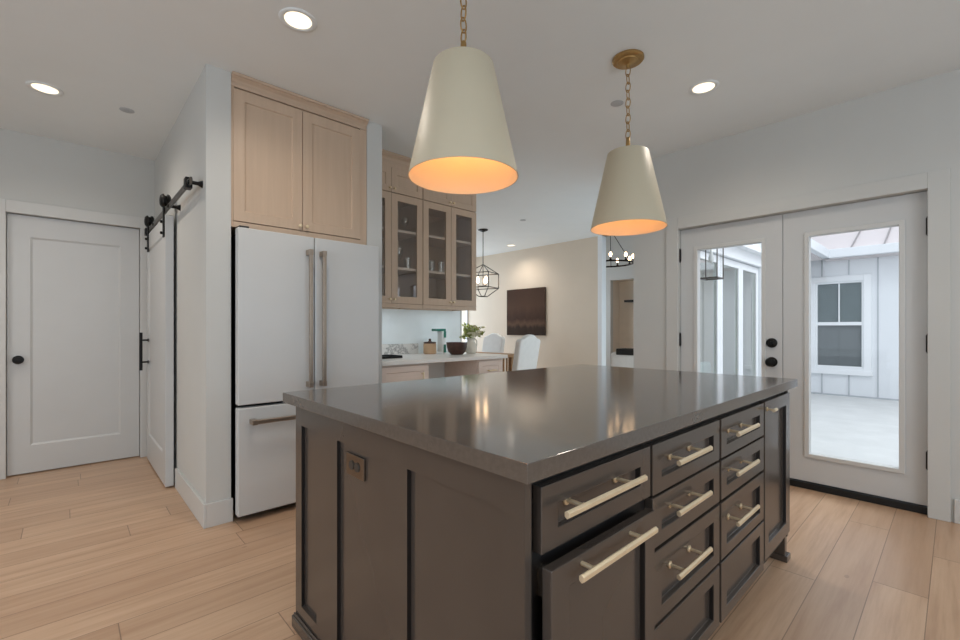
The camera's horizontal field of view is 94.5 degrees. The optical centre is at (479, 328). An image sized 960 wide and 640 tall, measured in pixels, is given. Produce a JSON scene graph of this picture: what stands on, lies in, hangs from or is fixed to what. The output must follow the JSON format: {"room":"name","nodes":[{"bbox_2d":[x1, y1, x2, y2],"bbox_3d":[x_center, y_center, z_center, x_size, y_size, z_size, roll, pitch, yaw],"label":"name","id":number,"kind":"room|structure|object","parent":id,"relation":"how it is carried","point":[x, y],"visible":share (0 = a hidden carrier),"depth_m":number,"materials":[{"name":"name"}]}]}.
{"room":"kitchen","nodes":[
{"label":"kitchen","id":0,"kind":"room"},
{"bbox_2d":[0,128,154,219],"bbox_3d":[-4.299,-0.193,2.842,3.588,2.665,0.120,0,0,-43],"label":"wall","id":1,"kind":"structure","parent":0,"point":[34,169],"depth_m":3.65,"materials":[{"name":"white paint"}]},
{"bbox_2d":[0,198,152,479],"bbox_3d":[-3.358,0.075,3.705,1.002,2.130,0.140,0,0,-43],"label":"trim","id":2,"kind":"structure","parent":1,"relation":"attached to","point":[9,206],"depth_m":3.54,"materials":[{"name":"white paint"}]},
{"bbox_2d":[7,176,202,475],"bbox_3d":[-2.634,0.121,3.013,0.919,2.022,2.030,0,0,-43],"label":"door","id":3,"kind":"structure","parent":1,"relation":"in","point":[73,287],"depth_m":3.66,"materials":[{"name":"white paint"}]},
{"bbox_2d":[139,194,173,486],"bbox_3d":[-2.585,0.078,3.520,0.115,2.100,1.005,0,0,-43],"label":"door","id":4,"kind":"structure","parent":3,"relation":"hanging from","point":[160,241],"depth_m":3.35,"materials":[{"name":"white paint"}]},
{"bbox_2d":[155,64,230,503],"bbox_3d":[-2.253,-0.193,3.373,0.129,2.665,2.132,0,0,-43],"label":"wall","id":5,"kind":"structure","parent":0,"point":[197,146],"depth_m":2.64,"materials":[{"name":"white paint"}]},
{"bbox_2d":[175,468,232,528],"bbox_3d":[-1.828,1.071,2.911,0.153,0.138,0.908,0,0,-43],"label":"baseboard","id":6,"kind":"structure","parent":5,"relation":"attached to","point":[220,512],"depth_m":2.61,"materials":[{"name":"white paint"}]},
{"bbox_2d":[366,121,381,382],"bbox_3d":[-1.057,-0.193,3.587,0.122,2.665,0.812,0,0,-43],"label":"wall","id":7,"kind":"structure","parent":0,"point":[374,131],"depth_m":3.30,"materials":[{"name":"white paint"}]},
{"bbox_2d":[231,71,368,244],"bbox_3d":[-1.368,-1.067,3.174,0.891,0.910,0.692,0,0,-43],"label":"upper cabinet","id":8,"kind":"object","parent":7,"relation":"attached to","point":[299,162],"visible":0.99,"depth_m":2.89,"materials":[{"name":"brown wood"}]},
{"bbox_2d":[382,149,422,308],"bbox_3d":[-0.892,-0.855,3.993,0.666,1.334,0.438,0,0,-43],"label":"upper cabinet","id":9,"kind":"object","parent":7,"relation":"attached to","point":[402,286],"visible":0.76,"depth_m":3.98,"materials":[{"name":"brown wood"}]},
{"bbox_2d":[382,227,415,240],"bbox_3d":[-0.908,-0.873,4.010,0.630,0.022,0.356,0,0,-43],"label":"shelf","id":10,"kind":"object","parent":9,"relation":"attached to","point":[403,235],"depth_m":4.04,"materials":[{"name":"brown wood"}]},
{"bbox_2d":[382,265,415,274],"bbox_3d":[-0.908,-0.539,4.010,0.630,0.022,0.356,0,0,-43],"label":"shelf","id":11,"kind":"object","parent":9,"relation":"attached to","point":[401,271],"depth_m":4.00,"materials":[{"name":"brown wood"}]},
{"bbox_2d":[382,309,459,352],"bbox_3d":[-1.166,-0.193,4.122,2.483,2.665,0.120,0,0,-43],"label":"wall","id":12,"kind":"structure","parent":0,"point":[399,326],"depth_m":4.54,"materials":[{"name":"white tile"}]},
{"bbox_2d":[407,188,475,310],"bbox_3d":[-0.402,-0.855,4.451,0.667,1.334,0.438,0,0,-43],"label":"upper cabinet","id":13,"kind":"object","parent":12,"relation":"attached to","point":[449,220],"visible":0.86,"depth_m":4.46,"materials":[{"name":"brown wood"}]},
{"bbox_2d":[429,235,470,247],"bbox_3d":[-0.417,-0.873,4.468,0.631,0.022,0.356,0,0,-43],"label":"shelf","id":14,"kind":"object","parent":13,"relation":"attached to","point":[434,241],"depth_m":4.42,"materials":[{"name":"brown wood"}]},
{"bbox_2d":[429,270,470,279],"bbox_3d":[-0.417,-0.539,4.468,0.631,0.022,0.356,0,0,-43],"label":"shelf","id":15,"kind":"object","parent":13,"relation":"attached to","point":[433,275],"depth_m":4.40,"materials":[{"name":"brown wood"}]},
{"bbox_2d":[460,311,461,341],"bbox_3d":[-0.253,-0.193,4.974,0.015,2.665,0.130,0,0,-43],"label":"trim","id":16,"kind":"structure","parent":12,"relation":"attached to","point":[460,311],"depth_m":4.93,"materials":[{"name":"white paint"}]},
{"bbox_2d":[0,0,959,256],"bbox_3d":[-0.759,-1.585,3.394,9.520,0.120,12.000,0,0,-43],"label":"ceiling","id":17,"kind":"structure","parent":0,"point":[771,61],"depth_m":2.58,"materials":[{"name":"white paint"}]},
{"bbox_2d":[25,81,63,95],"bbox_3d":[-2.757,-1.522,2.814,0.176,0.006,0.176,0,0,-43],"label":"recessed light","id":18,"kind":"object","parent":17,"relation":"in","point":[41,87],"visible":1,"depth_m":2.81,"materials":[{"name":"white paint"}]},
{"bbox_2d":[119,107,134,112],"bbox_3d":[-2.460,-1.522,3.094,0.084,0.005,0.084,0,0,-43],"label":"sprinkler cover","id":19,"kind":"object","parent":17,"relation":"attached to","point":[124,109],"visible":1,"depth_m":3.09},
{"bbox_2d":[279,7,316,32],"bbox_3d":[-0.898,-1.522,2.192,0.176,0.006,0.176,0,0,-43],"label":"recessed light","id":20,"kind":"object","parent":17,"relation":"in","point":[295,19],"visible":1,"depth_m":2.19,"materials":[{"name":"white paint"}]},
{"bbox_2d":[408,0,517,193],"bbox_3d":[-0.062,-1.046,1.668,0.412,0.957,0.412,0,0,-43],"label":"pendant light","id":21,"kind":"object","parent":17,"relation":"hanging from","point":[463,145],"visible":1,"depth_m":1.55,"materials":[{"name":"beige metal"}]},
{"bbox_2d":[476,229,498,296],"bbox_3d":[0.047,-1.010,6.812,0.374,1.031,0.374,0,0,27],"label":"lantern pendant","id":22,"kind":"object","parent":17,"relation":"hanging from","point":[480,230],"visible":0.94,"depth_m":6.79,"materials":[{"name":"black metal"}]},
{"bbox_2d":[611,100,623,106],"bbox_3d":[0.925,-1.522,2.999,0.084,0.005,0.084,0,0,-43],"label":"sprinkler cover","id":23,"kind":"object","parent":17,"relation":"attached to","point":[616,103],"visible":1,"depth_m":2.99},
{"bbox_2d":[590,49,667,235],"bbox_3d":[0.835,-1.046,2.504,0.412,0.957,0.412,0,0,-43],"label":"pendant light","id":24,"kind":"object","parent":17,"relation":"hanging from","point":[629,202],"visible":1,"depth_m":2.39,"materials":[{"name":"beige metal"}]},
{"bbox_2d":[688,80,718,94],"bbox_3d":[1.411,-1.522,2.802,0.176,0.006,0.176,0,0,-43],"label":"recessed light","id":25,"kind":"object","parent":17,"relation":"in","point":[703,87],"visible":1,"depth_m":2.80,"materials":[{"name":"white paint"}]},
{"bbox_2d":[0,456,959,639],"bbox_3d":[0.623,1.200,4.683,13.300,0.120,12.000,0,0,-43],"label":"floor","id":26,"kind":"structure","parent":0,"point":[104,550],"depth_m":2.09,"materials":[{"name":"brown wood"}]},
{"bbox_2d":[231,225,378,517],"bbox_3d":[-1.323,0.264,3.166,0.923,1.752,0.884,0,0,-43],"label":"refrigerator","id":27,"kind":"object","parent":26,"relation":"on","point":[305,310],"visible":0.69,"depth_m":2.76,"materials":[{"name":"white metal"}]},
{"bbox_2d":[382,363,428,382],"bbox_3d":[-0.834,0.711,3.774,0.452,0.859,0.802,0,0,-43],"label":"base cabinet","id":28,"kind":"object","parent":26,"relation":"on","point":[394,373],"visible":0.14,"depth_m":3.51,"materials":[{"name":"brown wood"}]},
{"bbox_2d":[428,362,443,378],"bbox_3d":[-0.562,0.701,4.221,0.555,0.839,0.020,0,0,-43],"label":"panel","id":29,"kind":"object","parent":28,"relation":"attached to","point":[436,370],"visible":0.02,"depth_m":4.33,"materials":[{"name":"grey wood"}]},
{"bbox_2d":[382,352,507,365],"bbox_3d":[-0.507,0.263,4.093,1.369,0.032,0.802,0,0,-43],"label":"countertop","id":30,"kind":"structure","parent":28,"relation":"on","point":[416,358],"depth_m":3.85,"materials":[{"name":"stone"}]},
{"bbox_2d":[382,354,402,358],"bbox_3d":[-0.838,0.236,3.758,0.300,0.022,0.200,0,0,-43],"label":"serving tray","id":31,"kind":"object","parent":30,"relation":"on","point":[389,356],"visible":0.45,"depth_m":3.74,"materials":[{"name":"black metal"}]},
{"bbox_2d":[382,343,417,354],"bbox_3d":[-0.955,0.197,4.219,0.883,0.100,0.020,0,0,-43],"label":"marble upstand","id":32,"kind":"object","parent":30,"relation":"on","point":[387,349],"visible":0.36,"depth_m":4.36,"materials":[{"name":"white stone"}]},
{"bbox_2d":[423,339,435,353],"bbox_3d":[-0.497,0.171,4.404,0.128,0.152,0.128,0,0,-43],"label":"canister","id":33,"kind":"object","parent":30,"relation":"on","point":[429,347],"visible":0.94,"depth_m":4.35,"materials":[{"name":"brown wood"}]},
{"bbox_2d":[432,329,445,353],"bbox_3d":[-0.418,0.122,4.504,0.122,0.250,0.086,0,0,-43],"label":"coffee maker","id":34,"kind":"object","parent":30,"relation":"on","point":[441,333],"visible":0.88,"depth_m":4.50,"materials":[{"name":"teal plastic"}]},
{"bbox_2d":[446,342,466,354],"bbox_3d":[-0.225,0.188,4.303,0.204,0.118,0.204,0,0,-43],"label":"wooden bowl","id":35,"kind":"object","parent":30,"relation":"on","point":[454,348],"visible":1,"depth_m":4.23,"materials":[{"name":"brown wood"}]},
{"bbox_2d":[459,322,484,353],"bbox_3d":[-0.079,0.088,4.491,0.260,0.318,0.282,0,0,-43],"label":"flower vase","id":36,"kind":"object","parent":30,"relation":"on","point":[473,331],"visible":0.99,"depth_m":4.45,"materials":[{"name":"white ceramic"}]},
{"bbox_2d":[444,358,501,376],"bbox_3d":[-0.148,0.711,4.414,0.315,0.859,0.802,0,0,-43],"label":"base cabinet","id":37,"kind":"object","parent":26,"relation":"on","point":[471,367],"visible":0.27,"depth_m":4.18,"materials":[{"name":"brown wood"}]},
{"bbox_2d":[465,351,513,371],"bbox_3d":[-0.342,0.757,7.038,0.900,0.765,1.840,0,0,-43],"label":"dining table","id":38,"kind":"object","parent":26,"relation":"on","point":[509,361],"visible":0.06,"depth_m":6.67,"materials":[{"name":"brown wood"}]},
{"bbox_2d":[482,333,504,359],"bbox_3d":[0.069,0.606,7.803,0.630,1.068,0.514,0,0,-43],"label":"dining chair","id":39,"kind":"object","parent":26,"relation":"on","point":[494,342],"visible":0.27,"depth_m":7.90,"materials":[{"name":"white fabric"}]},
{"bbox_2d":[512,334,539,370],"bbox_3d":[0.438,0.606,6.010,0.630,1.068,0.514,0,0,39],"label":"dining chair","id":40,"kind":"object","parent":26,"relation":"on","point":[526,352],"visible":0.39,"depth_m":5.77,"materials":[{"name":"white fabric"}]},
{"bbox_2d":[292,390,790,639],"bbox_3d":[0.432,0.713,1.929,2.000,0.854,1.248,0,0,-43],"label":"kitchen island","id":41,"kind":"object","parent":26,"relation":"on","point":[659,538],"visible":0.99,"depth_m":1.21,"materials":[{"name":"brown paint"}]},
{"bbox_2d":[349,460,353,469],"bbox_3d":[-0.399,0.422,1.378,0.003,0.030,0.030,0,0,-43],"label":"socket","id":42,"kind":"object","parent":41,"relation":"attached to","point":[351,462],"depth_m":1.37,"materials":[{"name":"grey plastic"}]},
{"bbox_2d":[346,451,365,481],"bbox_3d":[-0.383,0.422,1.368,0.008,0.068,0.113,0,0,-43],"label":"outlet","id":43,"kind":"object","parent":41,"relation":"attached to","point":[355,460],"depth_m":1.36,"materials":[{"name":"brown plastic"}]},
{"bbox_2d":[354,462,359,471],"bbox_3d":[-0.376,0.422,1.352,0.003,0.030,0.030,0,0,-43],"label":"socket","id":44,"kind":"object","parent":41,"relation":"attached to","point":[356,464],"depth_m":1.35,"materials":[{"name":"grey plastic"}]},
{"bbox_2d":[283,364,796,484],"bbox_3d":[0.400,0.266,1.960,2.025,0.038,1.254,0,0,-43],"label":"island countertop","id":45,"kind":"structure","parent":41,"relation":"on","point":[528,426],"depth_m":1.39,"materials":[{"name":"grey stone"}]},
{"bbox_2d":[611,352,633,367],"bbox_3d":[3.047,0.767,7.538,0.900,0.745,1.370,0,0,-43],"label":"sofa","id":46,"kind":"object","parent":26,"relation":"on","point":[616,360],"visible":0.11,"depth_m":7.55,"materials":[{"name":"white fabric"}]},
{"bbox_2d":[616,348,633,354],"bbox_3d":[2.762,0.388,7.348,0.277,0.105,0.980,0,0,-43],"label":"throw blanket","id":47,"kind":"object","parent":46,"relation":"on","point":[619,351],"visible":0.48,"depth_m":7.50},
{"bbox_2d":[462,236,597,371],"bbox_3d":[0.285,-0.193,9.167,0.120,2.665,4.980,0,0,-43],"label":"wall","id":48,"kind":"structure","parent":0,"point":[568,271],"depth_m":7.95,"materials":[{"name":"beige paint"}]},
{"bbox_2d":[507,287,545,334],"bbox_3d":[0.865,-0.324,8.430,0.033,0.883,0.950,0,0,-43],"label":"painting","id":49,"kind":"object","parent":48,"relation":"attached to","point":[526,308],"visible":0.96,"depth_m":8.39,"materials":[{"name":"fabric"}]},
{"bbox_2d":[598,236,605,365],"bbox_3d":[2.009,-0.193,7.318,0.130,2.665,0.075,0,0,-43],"label":"trim","id":50,"kind":"structure","parent":48,"relation":"attached to","point":[601,239],"depth_m":7.28,"materials":[{"name":"white paint"}]},
{"bbox_2d":[606,235,633,365],"bbox_3d":[3.596,-0.610,10.894,0.120,3.500,6.970,0,0,-43],"label":"wall","id":51,"kind":"structure","parent":0,"point":[626,242],"depth_m":11.11,"materials":[{"name":"white paint"}]},
{"bbox_2d":[613,279,633,351],"bbox_3d":[4.369,-0.085,10.432,0.380,2.450,2.700,0,0,-43],"label":"wall","id":52,"kind":"structure","parent":0,"point":[623,312],"depth_m":11.30,"materials":[{"name":"beige paint"}]},
{"bbox_2d":[703,244,759,375],"bbox_3d":[3.875,-0.635,6.307,6.330,3.650,0.120,0,0,-43],"label":"wall","id":53,"kind":"structure","parent":0,"point":[756,245],"depth_m":6.34,"materials":[{"name":"white paint"}]},
{"bbox_2d":[700,251,719,373],"bbox_3d":[2.594,0.130,5.092,0.734,2.000,0.050,0,0,-43],"label":"door","id":54,"kind":"structure","parent":53,"relation":"in","point":[709,289],"depth_m":5.15,"materials":[{"name":"white glass"}]},
{"bbox_2d":[700,248,723,280],"bbox_3d":[2.349,-0.706,4.607,0.188,0.388,0.284,0,0,-43],"label":"wall lantern","id":55,"kind":"object","parent":53,"relation":"attached to","point":[711,257],"visible":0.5,"depth_m":4.56,"materials":[{"name":"black metal"}]},
{"bbox_2d":[720,257,740,374],"bbox_3d":[3.139,0.130,5.600,0.744,2.000,0.050,0,0,-43],"label":"door","id":56,"kind":"structure","parent":53,"relation":"in","point":[730,286],"depth_m":5.63,"materials":[{"name":"white plastic"}]},
{"bbox_2d":[707,243,760,376],"bbox_3d":[2.944,-0.560,5.282,3.190,3.400,0.110,0,0,-43],"label":"trim","id":57,"kind":"structure","parent":53,"relation":"attached to","point":[750,254],"depth_m":5.83,"materials":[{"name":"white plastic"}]},
{"bbox_2d":[741,263,757,375],"bbox_3d":[3.687,0.130,6.112,0.744,2.000,0.050,0,0,-43],"label":"door","id":58,"kind":"structure","parent":53,"relation":"in","point":[749,274],"depth_m":6.14,"materials":[{"name":"white glass"}]},
{"bbox_2d":[811,253,822,260],"bbox_3d":[5.272,-2.140,9.838,6.430,1.840,4.000,0,0,-43],"label":"roof","id":59,"kind":"structure","parent":53,"relation":"on","point":[814,257],"depth_m":7.68,"materials":[{"name":"metal"}]},
{"bbox_2d":[634,69,959,521],"bbox_3d":[3.183,-0.193,2.305,0.140,2.665,5.030,0,0,-43],"label":"wall","id":60,"kind":"structure","parent":0,"point":[912,128],"depth_m":3.11,"materials":[{"name":"white paint"}]},
{"bbox_2d":[679,214,782,377],"bbox_3d":[1.974,0.120,3.551,0.124,1.936,0.752,0,0,-43],"label":"door","id":61,"kind":"structure","parent":60,"relation":"in","point":[767,231],"depth_m":3.47,"materials":[{"name":"white paint"}]},
{"bbox_2d":[666,168,950,521],"bbox_3d":[2.252,0.095,3.289,0.160,2.090,1.696,0,0,-43],"label":"trim","id":62,"kind":"structure","parent":60,"relation":"attached to","point":[937,183],"depth_m":2.67,"materials":[{"name":"white paint"}]},
{"bbox_2d":[783,191,927,505],"bbox_3d":[2.510,0.120,3.011,0.076,1.936,0.762,0,0,-43],"label":"door","id":63,"kind":"structure","parent":60,"relation":"in","point":[908,482],"depth_m":2.91,"materials":[{"name":"white paint"}]},
{"bbox_2d":[790,478,927,514],"bbox_3d":[2.278,1.118,3.311,0.132,0.044,1.508,0,0,-43],"label":"threshold","id":64,"kind":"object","parent":60,"relation":"attached to","point":[913,507],"depth_m":2.94,"materials":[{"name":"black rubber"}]},
{"bbox_2d":[954,499,959,523],"bbox_3d":[3.126,1.071,2.252,0.016,0.138,5.030,0,0,-43],"label":"baseboard","id":65,"kind":"structure","parent":60,"relation":"attached to","point":[956,502],"depth_m":2.60,"materials":[{"name":"white paint"}]},
{"bbox_3d":[-2.282,-0.610,7.799,13.300,3.500,0.120,0,0,-43],"label":"wall","id":66,"kind":"structure","parent":0,"visible":0},
{"bbox_2d":[466,310,467,341],"bbox_3d":[-1.372,-0.185,8.654,2.998,2.150,0.050,0,0,-43],"label":"window","id":67,"kind":"structure","parent":66,"relation":"in","point":[466,310],"depth_m":9.65,"materials":[{"name":"white plastic"}]},
{"bbox_3d":[2.430,-2.410,9.725,3.780,0.100,7.090,0,0,-43],"label":"ceiling","id":68,"kind":"structure","parent":0,"visible":0},
{"bbox_2d":[606,236,633,267],"bbox_3d":[2.429,-1.782,8.302,0.859,1.156,0.862,0,0,-43],"label":"ring chandelier","id":69,"kind":"object","parent":68,"relation":"hanging from","point":[610,253],"visible":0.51,"depth_m":8.11,"materials":[{"name":"black metal"}]},
{"label":"outside","id":70,"kind":"structure","parent":0,"visible":0},
{"bbox_2d":[811,393,898,466],"bbox_3d":[8.655,1.265,3.908,10.010,0.150,9.910,0,0,-43],"label":"ground","id":71,"kind":"structure","parent":70,"point":[863,429],"depth_m":5.36,"materials":[{"name":"concrete"}]},
{"bbox_2d":[811,255,898,398],"bbox_3d":[9.507,-0.135,4.702,0.120,2.650,9.910,0,0,-43],"label":"wall","id":72,"kind":"structure","parent":71,"relation":"on","point":[866,386],"depth_m":7.54,"materials":[{"name":"white wood"}]},
{"bbox_2d":[815,280,863,368],"bbox_3d":[6.444,-0.077,7.965,0.090,1.535,0.680,0,0,-43],"label":"window","id":73,"kind":"structure","parent":72,"relation":"in","point":[839,306],"depth_m":7.95,"materials":[{"name":"grey glass"}]},
{"bbox_2d":[811,274,872,375],"bbox_3d":[6.395,-0.068,7.919,0.045,1.755,0.920,0,0,-43],"label":"trim","id":74,"kind":"structure","parent":72,"relation":"attached to","point":[866,371],"depth_m":7.76,"materials":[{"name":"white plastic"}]},
{"bbox_2d":[811,226,898,261],"bbox_3d":[9.434,-2.140,7.156,4.000,1.840,13.600,0,0,-43],"label":"roof","id":75,"kind":"structure","parent":72,"relation":"on","point":[876,236],"depth_m":7.83,"materials":[{"name":"metal"}]},
{"bbox_2d":[851,227,890,246],"bbox_3d":[9.359,-2.235,7.237,4.008,1.699,4.644,0,0,-43],"label":"trim","id":76,"kind":"structure","parent":75,"relation":"attached to","point":[890,227],"depth_m":7.72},
{"bbox_2d":[811,239,898,258],"bbox_3d":[8.446,-1.305,3.501,2.430,0.150,9.600,0,0,-43],"label":"trim","id":77,"kind":"structure","parent":72,"relation":"attached to","point":[817,249],"depth_m":7.33,"materials":[{"name":"white wood"}]},
{"bbox_2d":[811,257,898,400],"bbox_3d":[9.460,-0.045,4.651,0.020,2.470,9.900,0,0,-43],"label":"trim","id":78,"kind":"structure","parent":72,"relation":"attached to","point":[848,395],"depth_m":7.55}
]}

